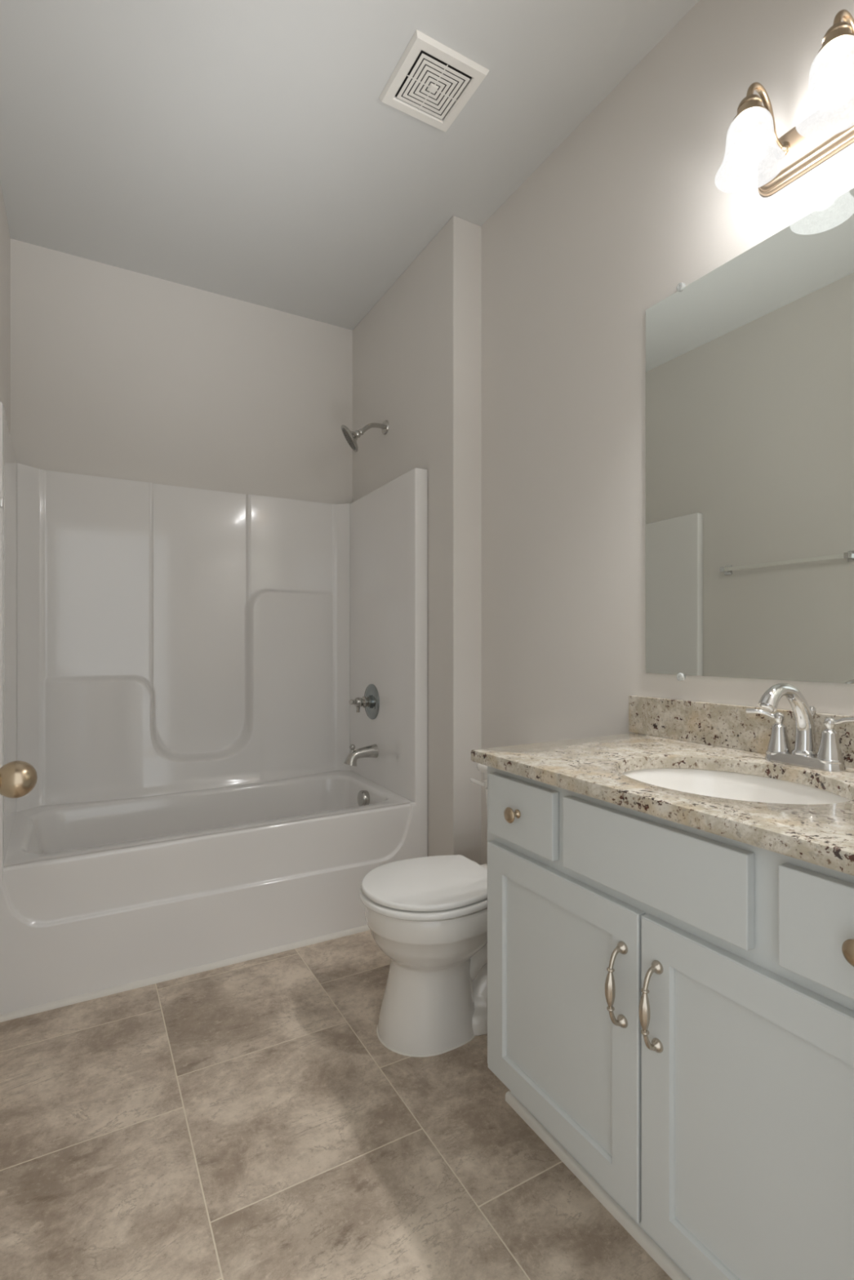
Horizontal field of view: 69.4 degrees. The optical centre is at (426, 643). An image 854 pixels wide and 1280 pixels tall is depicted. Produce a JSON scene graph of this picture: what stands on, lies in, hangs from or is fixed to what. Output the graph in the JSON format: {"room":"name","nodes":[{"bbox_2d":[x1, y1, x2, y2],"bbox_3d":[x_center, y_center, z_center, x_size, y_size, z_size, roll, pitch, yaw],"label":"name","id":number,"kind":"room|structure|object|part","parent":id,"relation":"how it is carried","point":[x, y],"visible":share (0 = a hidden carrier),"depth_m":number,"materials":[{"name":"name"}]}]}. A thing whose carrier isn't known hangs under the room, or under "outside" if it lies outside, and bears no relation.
{"room":"bathroom","nodes":[
{"label":"bathroom","id":0,"kind":"room"},
{"bbox_2d":[0,179,10,435],"bbox_3d":[-1.048,-0.265,1.262,0.100,2.750,2.978,0,0,-29],"label":"wall","id":1,"kind":"structure","parent":0,"point":[5,239],"depth_m":2.33,"materials":[{"name":"beige paint"}]},
{"bbox_2d":[0,497,3,508],"bbox_3d":[-1.042,-0.385,1.415,0.060,0.048,0.642,0,0,-29],"label":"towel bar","id":2,"kind":"object","parent":1,"relation":"attached to","point":[1,498],"visible":1,"depth_m":1.68,"materials":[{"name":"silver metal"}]},
{"bbox_2d":[0,760,37,798],"bbox_3d":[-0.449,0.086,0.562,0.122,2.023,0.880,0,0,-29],"label":"door knob","id":3,"kind":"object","parent":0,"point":[18,779],"depth_m":0.89,"materials":[{"name":"gold metal"}]},
{"bbox_2d":[10,238,352,753],"bbox_3d":[-1.064,-0.265,2.906,1.490,2.750,0.100,0,0,-29],"label":"wall","id":4,"kind":"structure","parent":0,"point":[116,372],"depth_m":2.79,"materials":[{"name":"beige paint"}]},
{"bbox_2d":[0,930,671,1279],"bbox_3d":[0.027,1.140,1.108,1.819,0.060,4.303,0,0,-29],"label":"floor","id":5,"kind":"structure","parent":0,"point":[252,1119],"depth_m":1.34,"materials":[{"name":"tile"}]},
{"bbox_2d":[0,401,427,1014],"bbox_3d":[-0.840,0.198,2.510,1.486,1.824,0.805,0,0,-29],"label":"bathtub","id":6,"kind":"object","parent":5,"relation":"on","point":[175,660],"visible":0.96,"depth_m":2.60,"materials":[{"name":"white plastic"}]},
{"bbox_3d":[-1.448,0.199,2.120,0.044,1.823,0.721,0,0,-29],"label":"panel","id":7,"kind":"part","parent":6,"relation":"part of","materials":[{"name":"white plastic"}]},
{"bbox_3d":[-1.018,-0.002,2.809,1.417,1.424,0.109,0,0,-29],"label":"panel","id":8,"kind":"part","parent":6,"relation":"part of","materials":[{"name":"white plastic"}]},
{"bbox_2d":[0,924,369,1022],"bbox_3d":[-0.639,1.101,2.155,1.490,0.017,0.013,0,0,-29],"label":"trim","id":9,"kind":"structure","parent":6,"relation":"attached to","point":[83,997],"depth_m":2.04,"materials":[{"name":"white"}]},
{"bbox_2d":[3,769,413,866],"bbox_3d":[-0.840,0.837,2.494,1.443,0.380,0.751,0,0,-29],"label":"basin","id":10,"kind":"object","parent":6,"relation":"in","point":[308,818],"depth_m":2.46,"materials":[{"name":"white plastic"}]},
{"bbox_2d":[343,743,378,766],"bbox_3d":[-0.305,0.509,2.814,0.156,0.099,0.064,0,0,-29],"label":"tub spout","id":11,"kind":"object","parent":6,"relation":"attached to","point":[370,751],"visible":1,"depth_m":2.80,"materials":[{"name":"silver metal"}]},
{"bbox_3d":[-0.338,0.483,2.795,0.028,0.048,0.028,0,0,-29],"label":"diverter knob","id":12,"kind":"part","parent":11,"relation":"part of","materials":[{"name":"silver metal"}]},
{"bbox_3d":[-0.288,0.705,2.789,0.038,0.076,0.075,0,0,-29],"label":"overflow plate","id":13,"kind":"part","parent":6,"relation":"part of","materials":[{"name":"silver metal"}]},
{"bbox_2d":[349,684,379,719],"bbox_3d":[-0.305,0.274,2.860,0.117,0.166,0.166,0,0,-29],"label":"shower valve","id":14,"kind":"object","parent":6,"relation":"attached to","point":[370,701],"visible":1,"depth_m":2.85,"materials":[{"name":"silver metal"}]},
{"bbox_3d":[-0.332,0.290,2.844,0.053,0.065,0.025,0,0,-39],"label":"lever","id":15,"kind":"part","parent":14,"relation":"part of","materials":[{"name":"silver metal"}]},
{"bbox_3d":[-0.202,0.199,2.832,0.059,1.823,0.735,0,0,-29],"label":"panel","id":16,"kind":"part","parent":6,"relation":"part of","materials":[{"name":"white plastic"}]},
{"bbox_2d":[359,763,487,1057],"bbox_3d":[0.126,0.756,1.865,0.689,0.708,0.401,0,0,-29],"label":"toilet","id":17,"kind":"object","parent":5,"relation":"on","point":[428,915],"visible":0.55,"depth_m":1.69,"materials":[{"name":"white ceramic"}]},
{"bbox_3d":[0.002,0.714,1.790,0.399,0.020,0.374,0,0,-29],"label":"seat","id":18,"kind":"part","parent":17,"relation":"part of","materials":[{"name":"white plastic"}]},
{"bbox_3d":[0.005,0.691,1.791,0.394,0.022,0.362,0,0,-29],"label":"lid","id":19,"kind":"part","parent":17,"relation":"part of","materials":[{"name":"white plastic"}]},
{"bbox_3d":[0.012,0.918,1.795,0.392,0.383,0.360,0,0,-29],"label":"bowl","id":20,"kind":"part","parent":17,"relation":"part of","materials":[{"name":"white ceramic"}]},
{"bbox_3d":[0.177,0.470,2.074,0.025,0.032,0.090,0,0,-43],"label":"flush lever","id":21,"kind":"part","parent":17,"relation":"part of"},
{"bbox_3d":[0.339,0.417,1.980,0.204,0.031,0.392,0,0,-29],"label":"tank lid","id":22,"kind":"part","parent":17,"relation":"part of","materials":[{"name":"white ceramic"}]},
{"bbox_3d":[0.344,0.578,1.983,0.182,0.292,0.360,0,0,-29],"label":"tank","id":23,"kind":"part","parent":17,"relation":"part of","materials":[{"name":"white ceramic"}]},
{"bbox_2d":[487,765,853,1279],"bbox_3d":[0.578,0.695,1.171,0.588,0.830,0.946,0,0,-29],"label":"vanity cabinet","id":24,"kind":"object","parent":5,"relation":"on","point":[670,1004],"visible":1,"depth_m":0.98,"materials":[{"name":"white paint"}]},
{"bbox_3d":[0.184,0.368,1.324,0.029,0.034,0.034,0,0,-29],"label":"knob","id":25,"kind":"part","parent":24,"relation":"part of","materials":[{"name":"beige metal"}]},
{"bbox_3d":[0.204,0.369,1.336,0.018,0.138,0.223,0,0,-29],"label":"drawer","id":26,"kind":"part","parent":24,"relation":"part of","materials":[{"name":"white paint"}]},
{"bbox_3d":[0.257,0.723,1.243,0.018,0.526,0.442,0,0,-29],"label":"door","id":27,"kind":"part","parent":24,"relation":"part of","materials":[{"name":"white paint"}]},
{"bbox_3d":[0.427,1.100,1.086,0.011,0.020,0.946,0,0,-29],"label":"shoe moulding","id":28,"kind":"part","parent":24,"relation":"part of","materials":[{"name":"white paint"}]},
{"bbox_3d":[0.324,0.595,1.064,0.040,0.150,0.022,0,0,-29],"label":"handle","id":29,"kind":"part","parent":24,"relation":"part of","materials":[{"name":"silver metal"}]},
{"bbox_3d":[0.361,0.595,0.999,0.040,0.150,0.022,0,0,-29],"label":"handle","id":30,"kind":"part","parent":24,"relation":"part of","materials":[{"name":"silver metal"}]},
{"bbox_3d":[0.368,0.369,1.046,0.018,0.138,0.384,0,0,-29],"label":"false drawer","id":31,"kind":"part","parent":24,"relation":"part of","materials":[{"name":"white paint"}]},
{"bbox_2d":[471,695,853,875],"bbox_3d":[0.586,0.214,1.185,0.567,0.132,0.994,0,0,-29],"label":"countertop","id":32,"kind":"structure","parent":24,"relation":"on","point":[667,733],"depth_m":1.26,"materials":[{"name":"beige stone"}]},
{"bbox_2d":[622,768,849,804],"bbox_3d":[0.568,0.361,1.173,0.409,0.159,0.484,0,0,-29],"label":"sink","id":33,"kind":"object","parent":32,"relation":"in","point":[717,784],"visible":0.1,"depth_m":1.33,"materials":[{"name":"white ceramic"}]},
{"bbox_2d":[745,683,853,772],"bbox_3d":[0.758,0.166,1.270,0.194,0.172,0.166,0,0,7],"label":"faucet","id":34,"kind":"object","parent":32,"relation":"on","point":[829,757],"visible":1,"depth_m":1.25,"materials":[{"name":"silver metal"}]},
{"bbox_3d":[0.728,0.153,1.339,0.064,0.020,0.011,0,0,34],"label":"lever","id":35,"kind":"part","parent":34,"relation":"part of","materials":[{"name":"silver metal"}]},
{"bbox_3d":[0.755,0.200,1.321,0.053,0.104,0.053,0,0,-29],"label":"handle","id":36,"kind":"part","parent":34,"relation":"part of","materials":[{"name":"silver metal"}]},
{"bbox_3d":[0.731,0.158,1.248,0.169,0.156,0.047,0,0,-29],"label":"spout","id":37,"kind":"part","parent":34,"relation":"part of","materials":[{"name":"silver metal"}]},
{"bbox_3d":[0.780,0.241,1.276,0.054,0.022,0.157,0,0,-29],"label":"plate","id":38,"kind":"part","parent":34,"relation":"part of","materials":[{"name":"silver metal"}]},
{"bbox_3d":[0.806,0.186,1.291,0.017,0.108,0.017,0,0,-29],"label":"lift rod","id":39,"kind":"part","parent":34,"relation":"part of","materials":[{"name":"silver metal"}]},
{"bbox_3d":[0.805,0.200,1.231,0.053,0.104,0.053,0,0,-29],"label":"handle","id":40,"kind":"part","parent":34,"relation":"part of","materials":[{"name":"silver metal"}]},
{"bbox_3d":[0.824,0.153,1.205,0.011,0.020,0.064,0,0,-35],"label":"lever","id":41,"kind":"part","parent":34,"relation":"part of","materials":[{"name":"silver metal"}]},
{"bbox_3d":[0.383,0.639,1.058,0.018,0.718,0.942,0,0,-29],"label":"frame","id":42,"kind":"part","parent":24,"relation":"part of","materials":[{"name":"white paint"}]},
{"bbox_3d":[0.478,0.723,0.852,0.018,0.526,0.445,0,0,-29],"label":"door","id":43,"kind":"part","parent":24,"relation":"part of","materials":[{"name":"white paint"}]},
{"bbox_3d":[0.536,0.369,0.749,0.018,0.138,0.211,0,0,-29],"label":"drawer","id":44,"kind":"part","parent":24,"relation":"part of","materials":[{"name":"white paint"}]},
{"bbox_3d":[0.517,0.368,0.734,0.029,0.034,0.034,0,0,-29],"label":"knob","id":45,"kind":"part","parent":24,"relation":"part of","materials":[{"name":"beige metal"}]},
{"bbox_2d":[0,0,698,329],"bbox_3d":[-0.299,-1.690,1.685,1.819,0.100,2.978,0,0,-29],"label":"ceiling","id":46,"kind":"structure","parent":0,"point":[250,151],"depth_m":1.95,"materials":[{"name":"paint"}]},
{"bbox_2d":[378,29,488,132],"bbox_3d":[0.017,-1.632,1.807,0.237,0.016,0.237,0,0,-29],"label":"exhaust fan","id":47,"kind":"object","parent":46,"relation":"attached to","point":[431,82],"visible":1,"depth_m":1.79,"materials":[{"name":"white plastic"}]},
{"bbox_2d":[396,53,470,119],"bbox_3d":[0.017,-1.627,1.807,0.169,0.002,0.169,0,0,-25],"label":"grille","id":48,"kind":"object","parent":47,"relation":"attached to","point":[431,86],"depth_m":1.80,"materials":[{"name":"white plastic"}]},
{"bbox_2d":[352,215,481,865],"bbox_3d":[-0.070,-0.265,2.894,0.229,2.750,1.099,0,0,-29],"label":"wall","id":49,"kind":"structure","parent":0,"point":[417,352],"depth_m":2.43,"materials":[{"name":"beige paint"}]},
{"bbox_2d":[341,419,388,452],"bbox_3d":[-0.297,-0.959,2.844,0.218,0.164,0.126,0,0,-29],"label":"shower fixture","id":50,"kind":"object","parent":49,"relation":"attached to","point":[351,437],"visible":1,"depth_m":2.81,"materials":[{"name":"silver metal"}]},
{"bbox_3d":[-0.251,-0.989,2.845,0.129,0.064,0.021,0,0,-29],"label":"shower arm","id":51,"kind":"part","parent":50,"relation":"part of","materials":[{"name":"silver metal"}]},
{"bbox_2d":[481,0,853,864],"bbox_3d":[0.719,-0.265,1.629,0.100,2.750,1.879,0,0,-29],"label":"wall","id":52,"kind":"structure","parent":0,"point":[628,208],"depth_m":1.87,"materials":[{"name":"beige paint"}]},
{"bbox_2d":[628,695,853,768],"bbox_3d":[0.824,0.200,1.319,0.020,0.104,0.994,0,0,-29],"label":"backsplash","id":53,"kind":"structure","parent":52,"relation":"attached to","point":[715,724],"depth_m":1.50,"materials":[{"name":"beige stone"}]},
{"bbox_2d":[645,187,853,684],"bbox_3d":[0.834,-0.422,1.312,0.012,1.042,0.920,0,0,-29],"label":"wall mirror","id":54,"kind":"object","parent":52,"relation":"attached to","point":[749,363],"visible":1,"depth_m":1.43,"materials":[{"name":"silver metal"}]},
{"bbox_2d":[714,8,853,195],"bbox_3d":[0.799,-1.095,1.170,0.212,0.196,0.484,0,0,-29],"label":"vanity light","id":55,"kind":"object","parent":52,"relation":"attached to","point":[754,157],"visible":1,"depth_m":1.26,"materials":[{"name":"white glass"}]},
{"bbox_3d":[0.680,-1.051,1.300,0.133,0.108,0.133,0,0,-29],"label":"lamp shade","id":56,"kind":"part","parent":55,"relation":"part of","materials":[{"name":"white glass"}]},
{"bbox_3d":[0.730,-1.131,1.328,0.129,0.124,0.034,0,0,-29],"label":"arm","id":57,"kind":"part","parent":55,"relation":"part of","materials":[{"name":"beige metal"}]},
{"bbox_3d":[0.880,-1.081,1.215,0.028,0.113,0.484,0,0,-29],"label":"plate","id":58,"kind":"part","parent":55,"relation":"part of","materials":[{"name":"gold metal"}]},
{"bbox_3d":[0.765,-1.051,1.150,0.133,0.108,0.133,0,0,-29],"label":"lamp shade","id":59,"kind":"part","parent":55,"relation":"part of","materials":[{"name":"white glass"}]},
{"bbox_3d":[0.815,-1.131,1.179,0.129,0.124,0.034,0,0,-29],"label":"arm","id":60,"kind":"part","parent":55,"relation":"part of","materials":[{"name":"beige metal"}]}
]}

